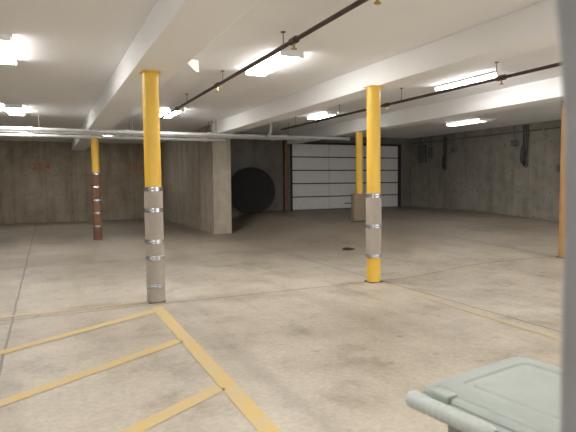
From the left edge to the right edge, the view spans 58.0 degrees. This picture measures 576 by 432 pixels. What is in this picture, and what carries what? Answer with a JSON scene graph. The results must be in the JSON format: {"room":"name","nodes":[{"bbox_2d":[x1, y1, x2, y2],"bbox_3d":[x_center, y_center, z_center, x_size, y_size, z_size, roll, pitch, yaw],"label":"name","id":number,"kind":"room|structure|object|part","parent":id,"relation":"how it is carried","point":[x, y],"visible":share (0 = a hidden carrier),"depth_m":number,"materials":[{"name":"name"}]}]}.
{"room":"parking garage","nodes":[
{"label":"parking garage","id":0,"kind":"room"},
{"bbox_2d":[0,141,144,223],"bbox_3d":[-10.992,-1.381,22.113,10.750,3.540,0.250,-2,4,-25],"label":"wall","id":1,"kind":"structure","parent":0,"point":[63,192],"depth_m":22.57,"materials":[{"name":"concrete"}]},
{"bbox_2d":[32,163,49,169],"bbox_3d":[-10.514,-2.106,22.151,0.701,0.286,0.002,-2,4,-25],"label":"number","id":2,"kind":"object","parent":1,"relation":"attached to","point":[47,166],"visible":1,"depth_m":22.14,"materials":[{"name":"red paint"}]},
{"bbox_2d":[128,164,142,169],"bbox_3d":[-6.986,-2.249,23.786,0.682,0.286,0.002,-2,4,-25],"label":"number","id":3,"kind":"object","parent":1,"relation":"attached to","point":[128,164],"visible":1,"depth_m":23.78,"materials":[{"name":"red paint"}]},
{"bbox_2d":[160,124,231,233],"bbox_3d":[-3.990,-1.350,20.488,0.580,3.540,9.100,-2,4,-25],"label":"wall","id":4,"kind":"structure","parent":0,"point":[195,175],"depth_m":17.79,"materials":[{"name":"concrete"}]},
{"bbox_2d":[0,0,561,143],"bbox_3d":[-0.548,-2.660,11.186,21.000,0.200,29.000,-2,4,-25],"label":"ceiling","id":5,"kind":"structure","parent":0,"point":[67,52],"depth_m":7.84,"materials":[{"name":"paint"}]},
{"bbox_2d":[0,33,16,64],"bbox_3d":[-3.845,-2.208,6.915,0.360,0.082,1.420,-2,4,-25],"label":"ceiling light","id":6,"kind":"object","parent":5,"relation":"attached to","point":[7,53],"visible":1,"depth_m":6.85,"materials":[{"name":"white plastic"}]},
{"bbox_2d":[5,104,24,115],"bbox_3d":[-6.550,-2.539,12.486,0.360,0.082,1.420,-2,4,-25],"label":"ceiling light","id":7,"kind":"object","parent":5,"relation":"attached to","point":[12,109],"visible":1,"depth_m":12.18,"materials":[{"name":"white plastic"}]},
{"bbox_2d":[6,107,23,115],"bbox_3d":[-6.550,-2.525,12.486,0.350,0.050,1.380,-2,4,-25],"label":"diffuser","id":8,"kind":"object","parent":7,"relation":"attached to","point":[18,111],"depth_m":12.42,"materials":[{"name":"white plastic"}]},
{"bbox_2d":[0,124,225,141],"bbox_3d":[-6.818,-2.311,13.203,10.900,0.624,0.108,-2,4,-25],"label":"ceiling pipe","id":9,"kind":"object","parent":5,"relation":"attached to","point":[29,135],"visible":0.98,"depth_m":14.02,"materials":[{"name":"metal"}]},
{"bbox_2d":[0,120,317,140],"bbox_3d":[-5.470,-2.452,14.209,14.200,0.501,0.122,-2,4,-25],"label":"ceiling pipe","id":10,"kind":"object","parent":5,"relation":"attached to","point":[1,131],"visible":0.43,"depth_m":15.03,"materials":[{"name":"metal"}]},
{"bbox_2d":[71,0,259,150],"bbox_3d":[-3.127,-2.262,9.788,0.560,0.360,28.600,-2,4,-25],"label":"ceiling beam","id":11,"kind":"structure","parent":5,"relation":"attached to","point":[174,32],"depth_m":5.80,"materials":[{"name":"paint"}]},
{"bbox_2d":[160,107,183,117],"bbox_3d":[-2.994,-2.626,13.253,0.360,0.082,1.420,-2,4,-25],"label":"ceiling light","id":12,"kind":"object","parent":5,"relation":"attached to","point":[169,109],"visible":0.7,"depth_m":12.97,"materials":[{"name":"white plastic"}]},
{"bbox_2d":[0,111,349,140],"bbox_3d":[-4.761,-2.413,13.586,14.960,0.521,0.366,-2,4,-25],"label":"ceiling pipe","id":13,"kind":"object","parent":5,"relation":"attached to","point":[4,128],"visible":0.93,"depth_m":14.45,"materials":[{"name":"metal"}]},
{"bbox_2d":[186,59,198,72],"bbox_3d":[-1.464,-2.237,7.659,0.040,0.170,0.420,2,4,30],"label":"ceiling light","id":14,"kind":"object","parent":5,"relation":"attached to","point":[193,64],"visible":0.71,"depth_m":7.74,"materials":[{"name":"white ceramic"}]},
{"bbox_2d":[160,0,381,118],"bbox_3d":[-0.774,-2.205,7.904,0.084,0.280,14.600,-2,4,-25],"label":"pipe","id":15,"kind":"object","parent":5,"relation":"hanging from","point":[295,39],"visible":0.88,"depth_m":6.28,"materials":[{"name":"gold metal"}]},
{"bbox_2d":[245,50,303,76],"bbox_3d":[-0.237,-2.312,7.927,0.360,0.082,1.420,-2,4,-25],"label":"ceiling light","id":16,"kind":"object","parent":5,"relation":"attached to","point":[282,58],"visible":0.91,"depth_m":7.70,"materials":[{"name":"white plastic"}]},
{"bbox_2d":[307,111,337,119],"bbox_3d":[0.925,-2.731,14.188,0.320,0.075,1.200,-2,4,-25],"label":"ceiling light","id":17,"kind":"object","parent":5,"relation":"attached to","point":[321,115],"visible":0.94,"depth_m":14.13,"materials":[{"name":"white plastic"}]},
{"bbox_2d":[211,0,558,133],"bbox_3d":[1.976,-2.154,7.282,0.440,0.360,19.750,-2,4,-25],"label":"ceiling beam","id":18,"kind":"structure","parent":5,"relation":"attached to","point":[533,27],"depth_m":7.06,"materials":[{"name":"paint"}]},
{"bbox_2d":[281,62,560,129],"bbox_3d":[2.711,-2.292,9.301,0.084,0.360,13.800,-2,4,-25],"label":"pipe","id":19,"kind":"object","parent":5,"relation":"hanging from","point":[501,77],"visible":1,"depth_m":9.00,"materials":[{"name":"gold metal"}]},
{"bbox_2d":[285,76,562,143],"bbox_3d":[4.784,-2.358,9.987,0.440,0.360,22.300,-2,4,-25],"label":"ceiling beam","id":20,"kind":"structure","parent":5,"relation":"attached to","point":[548,90],"depth_m":11.61,"materials":[{"name":"paint"}]},
{"bbox_2d":[446,118,488,125],"bbox_3d":[5.543,-2.900,16.108,0.360,0.082,1.420,-2,4,-25],"label":"ceiling light","id":21,"kind":"object","parent":5,"relation":"attached to","point":[478,120],"visible":1,"depth_m":15.90,"materials":[{"name":"white plastic"}]},
{"bbox_2d":[433,70,512,90],"bbox_3d":[3.338,-2.456,9.528,0.360,0.075,1.600,-2,4,-25],"label":"ceiling light","id":22,"kind":"object","parent":5,"relation":"attached to","point":[489,75],"visible":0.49,"depth_m":9.38,"materials":[{"name":"white plastic"}]},
{"bbox_2d":[0,206,562,431],"bbox_3d":[-0.493,0.626,11.352,20.600,0.500,28.900,-2,4,-25],"label":"floor","id":23,"kind":"structure","parent":0,"point":[290,314],"depth_m":6.29,"materials":[{"name":"concrete"}]},
{"bbox_2d":[0,302,144,317],"bbox_3d":[-3.915,1.246,6.117,4.350,0.001,0.090,-2,4,-25],"label":"line marking","id":24,"kind":"object","parent":23,"relation":"on","point":[135,302],"depth_m":6.64,"materials":[{"name":"yellow paint"}]},
{"bbox_2d":[0,310,154,354],"bbox_3d":[-3.115,1.346,4.436,4.447,0.001,2.739,-2,4,-25],"label":"line marking","id":25,"kind":"object","parent":23,"relation":"on","point":[34,343],"depth_m":5.59,"materials":[{"name":"yellow paint"}]},
{"bbox_2d":[0,339,183,406],"bbox_3d":[-2.537,1.420,3.196,4.447,0.001,2.739,-2,4,-25],"label":"line marking","id":26,"kind":"object","parent":23,"relation":"on","point":[39,389],"depth_m":4.38,"materials":[{"name":"yellow paint"}]},
{"bbox_2d":[91,135,102,239],"bbox_3d":[-5.523,-0.848,14.986,0.254,3.080,0.276,-2,4,-25],"label":"support column","id":27,"kind":"structure","parent":23,"relation":"on","point":[96,175],"depth_m":14.91,"materials":[{"name":"yellow paint"}]},
{"bbox_2d":[140,70,165,303],"bbox_3d":[-1.809,-0.372,6.989,0.254,3.080,0.276,-2,4,-25],"label":"support column","id":28,"kind":"structure","parent":23,"relation":"on","point":[153,191],"depth_m":6.91,"materials":[{"name":"yellow paint"}]},
{"bbox_3d":[-1.830,-1.903,6.900,0.236,0.012,0.236,-2,4,-25],"label":"cap plate","id":29,"kind":"part","parent":28,"relation":"part of","materials":[{"name":"yellow paint"}]},
{"bbox_2d":[119,386,225,431],"bbox_3d":[-1.964,1.493,1.965,4.447,0.001,2.739,-2,4,-25],"label":"line marking","id":30,"kind":"object","parent":23,"relation":"on","point":[155,419],"depth_m":3.67,"materials":[{"name":"yellow paint"}]},
{"bbox_2d":[152,307,281,431],"bbox_3d":[-0.526,1.332,4.226,0.135,0.001,5.550,-2,4,-25],"label":"line marking","id":31,"kind":"object","parent":23,"relation":"on","point":[253,413],"depth_m":4.24,"materials":[{"name":"yellow paint"}]},
{"bbox_2d":[231,167,274,213],"bbox_3d":[-1.317,-0.932,19.160,1.720,1.714,0.252,-1,4,-13],"label":"disc","id":32,"kind":"object","parent":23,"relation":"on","point":[252,189],"visible":0.91,"depth_m":19.12,"materials":[{"name":"black"}]},
{"bbox_2d":[283,140,287,210],"bbox_3d":[-0.088,-1.550,19.929,0.120,2.770,0.120,-2,4,-25],"label":"post","id":33,"kind":"object","parent":23,"relation":"on","point":[284,141],"visible":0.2,"depth_m":19.89,"materials":[{"name":"brown metal"}]},
{"bbox_2d":[351,132,365,220],"bbox_3d":[2.124,-1.178,15.591,0.424,2.661,0.424,-1,4,-7],"label":"support column","id":34,"kind":"structure","parent":23,"relation":"on","point":[358,200],"depth_m":15.48,"materials":[{"name":"yellow paint"}]},
{"bbox_2d":[363,85,383,282],"bbox_3d":[1.357,-0.484,8.214,0.254,3.080,0.276,-2,4,-25],"label":"support column","id":35,"kind":"structure","parent":23,"relation":"on","point":[373,225],"depth_m":8.13,"materials":[{"name":"yellow metal"}]},
{"bbox_2d":[383,285,561,339],"bbox_3d":[2.411,1.191,5.944,0.140,0.001,4.601,-2,4,-25],"label":"line marking","id":36,"kind":"object","parent":23,"relation":"on","point":[555,337],"depth_m":6.16,"materials":[{"name":"yellow paint"}]},
{"bbox_2d":[405,357,560,431],"bbox_3d":[0.737,1.001,1.496,0.581,0.995,0.580,-3,4,-33],"label":"trash bin","id":37,"kind":"object","parent":23,"relation":"on","point":[513,394],"visible":1,"depth_m":1.48,"materials":[{"name":"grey plastic"}]},
{"bbox_3d":[0.443,0.548,1.426,0.052,0.052,0.300,-3,4,-33],"label":"cart handle","id":38,"kind":"part","parent":37,"relation":"part of","materials":[{"name":"plastic"}]},
{"bbox_2d":[555,100,563,257],"bbox_3d":[5.313,-0.867,9.880,0.270,3.333,0.270,-2,4,-25],"label":"support column","id":39,"kind":"structure","parent":23,"relation":"on","point":[561,201],"depth_m":9.88,"materials":[{"name":"orange paint"}]},
{"bbox_2d":[230,133,410,218],"bbox_3d":[1.165,-1.427,20.841,9.070,3.540,0.300,-2,4,-25],"label":"wall","id":40,"kind":"structure","parent":0,"point":[265,155],"depth_m":19.90,"materials":[{"name":"concrete"}]},
{"bbox_2d":[290,142,400,210],"bbox_3d":[2.422,-1.644,21.369,5.230,2.680,0.300,-2,4,-25],"label":"door","id":41,"kind":"structure","parent":40,"relation":"in","point":[323,175],"depth_m":21.11,"materials":[{"name":"paint"}]},
{"bbox_2d":[411,120,560,220],"bbox_3d":[10.069,-0.995,12.696,0.200,3.540,22.600,-2,4,-25],"label":"wall","id":42,"kind":"structure","parent":0,"point":[485,173],"depth_m":18.40,"materials":[{"name":"concrete"}]},
{"bbox_2d":[417,145,426,162],"bbox_3d":[5.605,-2.760,21.780,0.132,1.088,0.450,-2,4,-25],"label":"electrical box","id":43,"kind":"object","parent":42,"relation":"attached to","point":[421,149],"visible":1,"depth_m":21.70,"materials":[{"name":"grey metal"}]},
{"bbox_2d":[428,136,434,158],"bbox_3d":[5.857,-2.803,21.232,0.132,0.938,0.300,-2,4,-25],"label":"electrical box","id":44,"kind":"object","parent":42,"relation":"attached to","point":[431,150],"visible":1,"depth_m":21.15,"materials":[{"name":"grey metal"}]},
{"bbox_2d":[442,136,447,169],"bbox_3d":[6.205,-2.471,20.550,0.094,1.345,0.278,-2,4,-25],"label":"cable bundle","id":45,"kind":"object","parent":42,"relation":"attached to","point":[445,137],"visible":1,"depth_m":20.53,"materials":[{"name":"black plastic"}]},
{"bbox_2d":[451,133,456,151],"bbox_3d":[6.404,-2.832,20.049,0.132,0.738,0.200,-2,4,-25],"label":"electrical box","id":46,"kind":"object","parent":42,"relation":"attached to","point":[453,149],"visible":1,"depth_m":20.02,"materials":[{"name":"grey metal"}]},
{"bbox_2d":[412,127,560,143],"bbox_3d":[8.120,-2.749,16.434,0.065,0.052,13.200,-2,4,-25],"label":"conduit","id":47,"kind":"object","parent":42,"relation":"attached to","point":[553,127],"visible":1,"depth_m":18.48,"materials":[{"name":"grey metal"}]},
{"bbox_2d":[511,125,517,145],"bbox_3d":[7.605,-2.704,17.467,0.132,0.688,0.200,-2,4,-25],"label":"electrical box","id":48,"kind":"object","parent":42,"relation":"attached to","point":[514,142],"visible":1,"depth_m":17.43,"materials":[{"name":"grey metal"}]},
{"bbox_2d":[520,125,529,167],"bbox_3d":[7.800,-2.291,17.125,0.094,1.395,0.312,-2,4,-25],"label":"cable bundle","id":49,"kind":"object","parent":42,"relation":"attached to","point":[525,131],"visible":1,"depth_m":17.08,"materials":[{"name":"black plastic"}]},
{"bbox_2d":[557,140,560,170],"bbox_3d":[8.348,-2.160,15.912,0.132,1.588,0.160,-2,4,-25],"label":"electrical box","id":50,"kind":"object","parent":42,"relation":"attached to","point":[558,166],"visible":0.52,"depth_m":15.92,"materials":[{"name":"grey metal"}]},
{"bbox_3d":[1.929,-0.181,1.009,3.640,3.490,0.180,-2,4,-25],"label":"wall","id":51,"kind":"structure","parent":0,"visible":0},
{"bbox_2d":[554,0,575,431],"bbox_3d":[0.244,0.526,0.344,0.148,2.100,0.120,-2,4,-25],"label":"trim","id":52,"kind":"structure","parent":51,"relation":"attached to","point":[565,10],"depth_m":0.34,"materials":[{"name":"grey paint"}]}
]}

